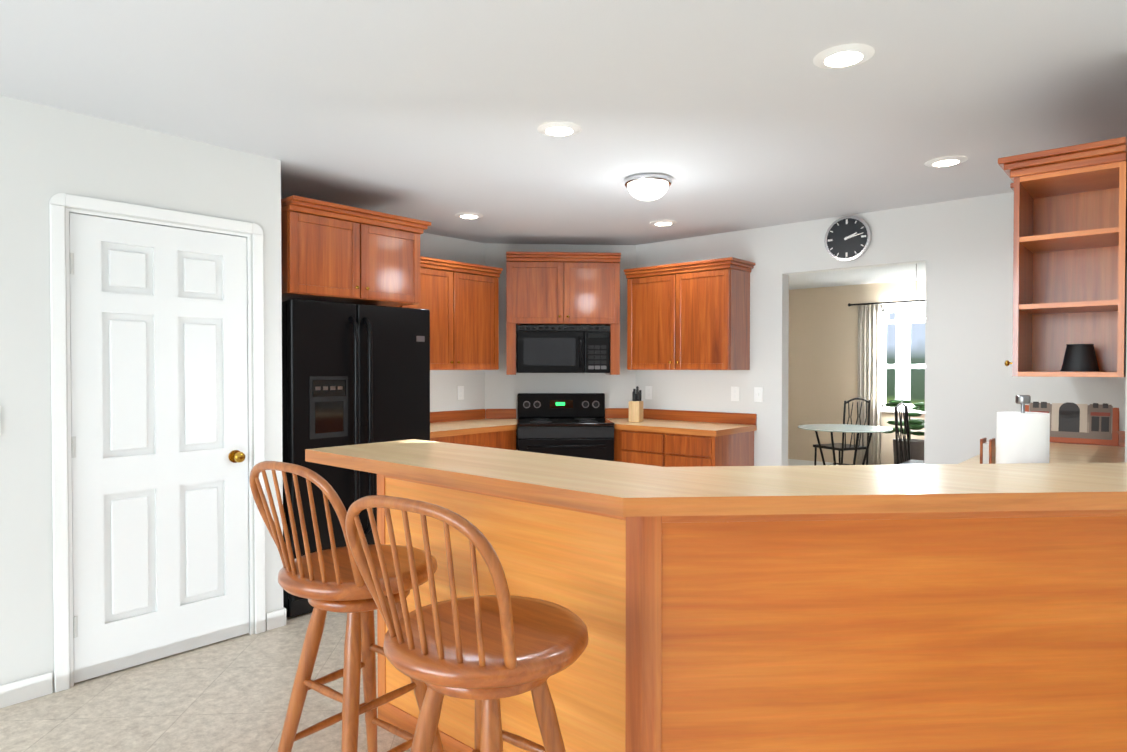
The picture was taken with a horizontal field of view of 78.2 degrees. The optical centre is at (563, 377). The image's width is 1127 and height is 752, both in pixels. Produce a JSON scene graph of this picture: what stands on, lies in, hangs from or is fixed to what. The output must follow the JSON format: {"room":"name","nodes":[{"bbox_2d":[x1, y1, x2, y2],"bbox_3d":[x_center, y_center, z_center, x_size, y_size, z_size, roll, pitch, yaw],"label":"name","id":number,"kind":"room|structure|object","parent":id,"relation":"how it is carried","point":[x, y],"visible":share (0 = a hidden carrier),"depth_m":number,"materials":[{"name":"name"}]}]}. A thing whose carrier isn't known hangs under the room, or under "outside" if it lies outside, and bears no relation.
{"room":"kitchen","nodes":[
{"label":"kitchen","id":0,"kind":"room"},
{"bbox_2d":[0,95,282,691],"bbox_3d":[-3.469,0.117,1.434,0.100,2.440,5.940,1,1,41],"label":"wall","id":1,"kind":"structure","parent":0,"point":[47,153],"depth_m":2.88,"materials":[{"name":"grey paint"}]},
{"bbox_2d":[0,672,52,708],"bbox_3d":[-3.757,1.298,1.036,0.012,0.090,4.935,1,1,41],"label":"baseboard","id":2,"kind":"structure","parent":1,"relation":"attached to","point":[23,690],"depth_m":2.82,"materials":[{"name":"white wood"}]},
{"bbox_2d":[49,193,265,692],"bbox_3d":[-1.885,0.261,3.266,0.156,2.100,0.896,1,1,41],"label":"door frame","id":3,"kind":"structure","parent":1,"relation":"attached to","point":[58,202],"depth_m":2.94,"materials":[{"name":"white wood"}]},
{"bbox_2d":[69,213,248,682],"bbox_3d":[-1.833,0.301,3.219,0.110,2.006,0.751,1,1,41],"label":"door leaf","id":4,"kind":"structure","parent":1,"relation":"in","point":[159,395],"depth_m":3.20,"materials":[{"name":"white paint"}]},
{"bbox_2d":[266,607,286,628],"bbox_3d":[-1.590,1.259,3.742,0.312,0.090,0.042,1,1,41],"label":"baseboard","id":5,"kind":"structure","parent":1,"relation":"attached to","point":[275,619],"depth_m":3.62,"materials":[{"name":"white wood"}]},
{"bbox_2d":[281,195,430,306],"bbox_3d":[-1.367,-0.711,4.188,0.667,0.507,0.901,1,1,41],"label":"upper cabinet","id":6,"kind":"object","parent":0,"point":[334,252],"visible":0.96,"depth_m":3.93,"materials":[{"name":"brown wood"}]},
{"bbox_2d":[0,465,790,751],"bbox_3d":[2.073,1.368,2.092,10.600,0.080,14.200,1,1,41],"label":"floor","id":7,"kind":"structure","parent":0,"point":[233,694],"depth_m":2.78,"materials":[{"name":"tile"}]},
{"bbox_2d":[249,461,443,751],"bbox_3d":[-0.615,0.777,2.046,0.454,1.109,0.486,1,1,41],"label":"bar stool","id":8,"kind":"object","parent":7,"relation":"on","point":[323,582],"visible":0.88,"depth_m":1.94,"materials":[{"name":"brown wood"}]},
{"bbox_2d":[282,299,429,616],"bbox_3d":[-1.384,0.434,4.246,0.783,1.725,0.920,1,1,41],"label":"fridge","id":9,"kind":"object","parent":7,"relation":"on","point":[353,374],"visible":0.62,"depth_m":3.90,"materials":[{"name":"black metal"}]},
{"bbox_2d":[345,495,588,751],"bbox_3d":[-0.179,0.785,1.538,0.462,1.109,0.491,1,1,41],"label":"bar stool","id":10,"kind":"object","parent":7,"relation":"on","point":[486,653],"visible":1,"depth_m":1.42,"materials":[{"name":"brown wood"}]},
{"bbox_2d":[430,409,516,449],"bbox_3d":[-0.823,0.780,5.424,0.637,1.000,1.534,1,1,41],"label":"base cabinet","id":11,"kind":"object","parent":7,"relation":"on","point":[496,428],"depth_m":5.39,"materials":[{"name":"brown wood"}]},
{"bbox_2d":[377,475,656,751],"bbox_3d":[0.269,0.815,2.817,1.260,1.005,1.543,1,1,41],"label":"counter panel","id":12,"kind":"object","parent":7,"relation":"on","point":[599,568],"depth_m":2.03,"materials":[{"name":"brown wood"}]},
{"bbox_2d":[517,393,614,460],"bbox_3d":[0.001,0.708,5.718,0.760,1.135,0.736,0,1,-4],"label":"stove","id":13,"kind":"object","parent":7,"relation":"on","point":[580,425],"visible":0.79,"depth_m":5.43,"materials":[{"name":"black metal"}]},
{"bbox_2d":[605,408,756,466],"bbox_3d":[0.786,0.778,5.599,1.344,1.000,0.637,1,1,41],"label":"base cabinet","id":14,"kind":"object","parent":7,"relation":"on","point":[669,438],"depth_m":5.28,"materials":[{"name":"brown wood"}]},
{"bbox_2d":[629,386,642,421],"bbox_3d":[0.597,0.217,5.705,0.090,0.290,0.140,0,1,21],"label":"knife block","id":15,"kind":"object","parent":14,"relation":"on","point":[636,409],"visible":1,"depth_m":5.65,"materials":[{"name":"brown wood"}]},
{"bbox_2d":[813,398,870,464],"bbox_3d":[3.135,0.731,7.812,0.420,1.032,0.461,0,1,-24],"label":"dining chair","id":16,"kind":"object","parent":7,"relation":"on","point":[842,447],"visible":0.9,"depth_m":7.66,"materials":[{"name":"black metal"}]},
{"bbox_2d":[798,424,892,464],"bbox_3d":[2.871,0.885,7.100,0.900,0.752,0.900,1,1,41],"label":"dining table","id":17,"kind":"object","parent":7,"relation":"on","point":[848,428],"visible":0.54,"depth_m":7.08,"materials":[{"name":"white glass"}]},
{"bbox_2d":[653,523,1126,751],"bbox_3d":[1.272,0.828,1.940,1.585,1.005,1.543,1,1,41],"label":"counter panel","id":18,"kind":"object","parent":7,"relation":"on","point":[867,609],"depth_m":1.89,"materials":[{"name":"brown wood"}]},
{"bbox_2d":[305,439,1126,606],"bbox_3d":[0.807,0.299,2.211,3.218,0.045,1.735,1,1,41],"label":"countertop","id":19,"kind":"structure","parent":18,"relation":"on","point":[1051,528],"depth_m":1.91,"materials":[{"name":"beige laminate"}]},
{"bbox_2d":[996,395,1049,463],"bbox_3d":[1.569,0.235,2.371,0.170,0.352,0.170,1,1,41],"label":"paper towel","id":20,"kind":"object","parent":19,"relation":"on","point":[1022,436],"visible":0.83,"depth_m":2.31,"materials":[{"name":"white paper"}]},
{"bbox_2d":[880,400,924,464],"bbox_3d":[3.855,0.743,7.754,0.605,1.008,0.553,1,1,41],"label":"potted plant","id":21,"kind":"object","parent":7,"relation":"on","point":[916,449],"visible":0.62,"depth_m":7.63,"materials":[{"name":"green plant"}]},
{"bbox_2d":[894,403,923,464],"bbox_3d":[3.331,0.751,6.364,0.461,1.032,0.420,1,1,41],"label":"dining chair","id":22,"kind":"object","parent":7,"relation":"on","point":[909,461],"visible":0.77,"depth_m":6.46,"materials":[{"name":"black metal"}]},
{"bbox_2d":[959,431,1124,463],"bbox_3d":[2.349,0.810,3.346,0.615,1.000,1.972,1,1,41],"label":"countertop","id":23,"kind":"structure","parent":7,"relation":"on","point":[1059,452],"depth_m":3.60,"materials":[{"name":"beige laminate"}]},
{"bbox_2d":[980,437,994,463],"bbox_3d":[1.847,0.333,3.019,0.050,0.136,0.100,1,1,41],"label":"napkin holder","id":24,"kind":"object","parent":23,"relation":"on","point":[987,452],"visible":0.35,"depth_m":2.99,"materials":[{"name":"brown wood"}]},
{"bbox_2d":[1025,402,1118,445],"bbox_3d":[2.990,0.206,4.097,0.460,0.358,0.077,1,1,41],"label":"picture frame","id":25,"kind":"object","parent":23,"relation":"on","point":[1096,423],"visible":0.65,"depth_m":4.04,"materials":[{"name":"brown wood"}]},
{"bbox_2d":[420,232,484,411],"bbox_3d":[0.420,0.032,7.399,0.100,2.440,8.360,1,1,41],"label":"wall","id":26,"kind":"structure","parent":0,"point":[444,384],"depth_m":5.79,"materials":[{"name":"grey paint"}]},
{"bbox_2d":[394,256,502,369],"bbox_3d":[-1.018,-0.475,5.375,0.384,0.832,1.150,1,1,41],"label":"upper cabinet","id":27,"kind":"object","parent":26,"relation":"attached to","point":[459,301],"visible":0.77,"depth_m":5.41,"materials":[{"name":"brown wood"}]},
{"bbox_2d":[457,386,463,399],"bbox_3d":[-0.867,0.128,5.842,0.008,0.115,0.072,1,1,41],"label":"outlet","id":28,"kind":"object","parent":26,"relation":"attached to","point":[460,389],"depth_m":5.84,"materials":[{"name":"white plastic"}]},
{"bbox_2d":[484,243,635,449],"bbox_3d":[-0.028,0.050,6.151,1.429,2.440,0.100,0,1,-4],"label":"wall","id":29,"kind":"structure","parent":0,"point":[502,389],"depth_m":6.09,"materials":[{"name":"grey paint"}]},
{"bbox_2d":[506,251,620,374],"bbox_3d":[-0.010,-0.528,5.876,0.940,1.002,0.422,0,1,-4],"label":"upper cabinet","id":30,"kind":"object","parent":29,"relation":"attached to","point":[562,288],"visible":1,"depth_m":5.71,"materials":[{"name":"brown wood"}]},
{"bbox_2d":[517,325,609,372],"bbox_3d":[-0.010,-0.237,5.877,0.770,0.390,0.419,0,1,-4],"label":"microwave","id":31,"kind":"object","parent":30,"relation":"attached to","point":[563,349],"visible":1,"depth_m":5.71,"materials":[{"name":"black"}]},
{"bbox_2d":[0,0,1126,289],"bbox_3d":[2.073,-1.162,2.056,10.600,0.100,14.200,1,1,41],"label":"ceiling","id":32,"kind":"structure","parent":0,"point":[734,114],"depth_m":2.77,"materials":[{"name":"grey paint"}]},
{"bbox_2d":[455,212,482,218],"bbox_3d":[-0.670,-1.146,4.920,0.199,0.010,0.199,0,1,2],"label":"recessed light","id":33,"kind":"object","parent":32,"relation":"in","point":[467,215],"depth_m":4.88,"materials":[{"name":"white glass"}]},
{"bbox_2d":[537,122,580,136],"bbox_3d":[-0.019,-1.120,3.143,0.199,0.010,0.199,1,1,35],"label":"recessed light","id":34,"kind":"object","parent":32,"relation":"in","point":[558,129],"depth_m":3.12,"materials":[{"name":"white glass"}]},
{"bbox_2d":[624,173,671,200],"bbox_3d":[0.485,-1.078,3.978,0.270,0.118,0.270,1,1,41],"label":"dome light","id":35,"kind":"object","parent":32,"relation":"attached to","point":[648,186],"visible":1,"depth_m":3.89,"materials":[{"name":"white glass"}]},
{"bbox_2d":[650,220,676,225],"bbox_3d":[0.745,-1.150,5.171,0.199,0.010,0.199,1,1,35],"label":"recessed light","id":36,"kind":"object","parent":32,"relation":"in","point":[660,222],"depth_m":5.15,"materials":[{"name":"white"}]},
{"bbox_2d":[813,43,874,68],"bbox_3d":[0.972,-1.110,2.408,0.199,0.010,0.199,0,1,2],"label":"recessed light","id":37,"kind":"object","parent":32,"relation":"in","point":[840,56],"depth_m":2.39,"materials":[{"name":"white glass"}]},
{"bbox_2d":[899,264,924,318],"bbox_3d":[3.444,-0.879,6.773,0.300,0.600,0.300,1,1,41],"label":"pendant chandelier","id":38,"kind":"object","parent":32,"relation":"hanging from","point":[914,311],"visible":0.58,"depth_m":6.71,"materials":[{"name":"white metal"}]},
{"bbox_2d":[924,156,967,166],"bbox_3d":[2.003,-1.127,3.632,0.199,0.010,0.199,0,1,2],"label":"recessed light","id":39,"kind":"object","parent":32,"relation":"in","point":[947,160],"depth_m":3.60,"materials":[{"name":"white glass"}]},
{"bbox_2d":[788,345,788,401],"bbox_3d":[3.775,0.087,3.565,10.000,2.440,0.005,1,1,41],"label":"wall","id":40,"kind":"structure","parent":0,"point":[788,373],"depth_m":5.35,"materials":[{"name":"white paint"}]},
{"bbox_2d":[788,279,925,464],"bbox_3d":[6.552,0.041,6.739,10.000,2.440,0.120,1,1,41],"label":"wall","id":41,"kind":"structure","parent":0,"point":[823,344],"depth_m":9.29,"materials":[{"name":"beige paint"}]},
{"bbox_2d":[788,459,837,465],"bbox_3d":[5.003,1.198,8.023,6.000,0.090,0.012,1,1,41],"label":"baseboard","id":42,"kind":"structure","parent":41,"relation":"attached to","point":[793,462],"depth_m":9.51,"materials":[{"name":"white wood"}]},
{"bbox_2d":[848,300,925,306],"bbox_3d":[4.571,-0.936,8.305,2.262,0.044,0.104,1,1,41],"label":"curtain rod","id":43,"kind":"object","parent":41,"relation":"attached to","point":[849,304],"visible":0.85,"depth_m":8.71,"materials":[{"name":"black metal"}]},
{"bbox_2d":[857,304,881,464],"bbox_3d":[3.909,0.131,8.861,0.297,2.120,0.048,1,1,41],"label":"panel","id":44,"kind":"object","parent":43,"relation":"hanging from","point":[869,377],"visible":0.79,"depth_m":8.85,"materials":[{"name":"beige fabric"}]},
{"bbox_2d":[875,301,925,412],"bbox_3d":[4.648,-0.242,8.341,1.720,1.400,0.130,1,1,41],"label":"window","id":45,"kind":"structure","parent":41,"relation":"in","point":[892,308],"depth_m":8.67,"materials":[{"name":"white"}]},
{"bbox_2d":[636,192,1125,465],"bbox_3d":[3.734,0.087,3.518,10.000,2.440,0.120,1,1,41],"label":"wall","id":46,"kind":"structure","parent":0,"point":[962,249],"depth_m":4.58,"materials":[{"name":"grey paint"}]},
{"bbox_2d":[645,386,652,398],"bbox_3d":[0.744,0.131,6.044,0.072,0.115,0.008,1,1,41],"label":"outlet","id":47,"kind":"object","parent":46,"relation":"attached to","point":[648,389],"depth_m":6.04,"materials":[{"name":"white plastic"}]},
{"bbox_2d":[624,257,754,369],"bbox_3d":[0.994,-0.478,5.567,0.986,0.832,0.384,1,1,41],"label":"upper cabinet","id":48,"kind":"object","parent":46,"relation":"attached to","point":[694,315],"visible":1,"depth_m":5.39,"materials":[{"name":"brown wood"}]},
{"bbox_2d":[731,387,738,400],"bbox_3d":[1.362,0.129,5.504,0.072,0.115,0.008,1,1,41],"label":"outlet","id":49,"kind":"object","parent":46,"relation":"attached to","point":[734,390],"depth_m":5.50,"materials":[{"name":"white plastic"}]},
{"bbox_2d":[754,387,762,401],"bbox_3d":[1.509,0.131,5.372,0.072,0.115,0.014,1,1,41],"label":"outlet","id":50,"kind":"object","parent":46,"relation":"attached to","point":[758,394],"depth_m":5.37,"materials":[{"name":"white plastic"}]},
{"bbox_2d":[824,216,871,261],"bbox_3d":[2.006,-0.983,4.898,0.316,0.316,0.048,1,1,41],"label":"wall clock","id":51,"kind":"object","parent":46,"relation":"attached to","point":[848,238],"visible":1,"depth_m":4.88,"materials":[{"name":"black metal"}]},
{"bbox_2d":[1125,315,1126,461],"bbox_3d":[4.083,0.130,0.583,5.610,2.440,0.120,1,1,41],"label":"wall","id":52,"kind":"structure","parent":0,"point":[1126,401],"depth_m":2.37,"materials":[{"name":"grey paint"}]},
{"bbox_2d":[998,137,1126,376],"bbox_3d":[1.887,-0.411,2.615,0.371,0.812,0.409,1,1,41],"label":"shelf","id":53,"kind":"object","parent":52,"relation":"attached to","point":[1070,251],"visible":1,"depth_m":2.67,"materials":[{"name":"brown wood"}]},
{"bbox_2d":[1060,344,1099,370],"bbox_3d":[1.932,-0.074,2.594,0.119,0.101,0.119,1,1,41],"label":"lampshade","id":54,"kind":"object","parent":53,"relation":"on","point":[1079,357],"visible":1,"depth_m":2.56,"materials":[{"name":"black fabric"}]},
{"label":"outside","id":55,"kind":"structure","parent":0,"visible":0},
{"bbox_2d":[886,312,924,403],"bbox_3d":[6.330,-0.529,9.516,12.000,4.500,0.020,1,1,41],"label":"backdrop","id":56,"kind":"structure","parent":55,"point":[917,377],"depth_m":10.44,"materials":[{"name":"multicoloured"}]},
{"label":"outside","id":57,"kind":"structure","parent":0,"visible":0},
{"bbox_2d":[887,312,924,399],"bbox_3d":[5.420,-0.025,9.242,5.000,2.700,1.400,1,1,41],"label":"porch","id":58,"kind":"object","parent":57,"point":[899,377],"depth_m":9.73,"materials":[{"name":"white"}]}
]}

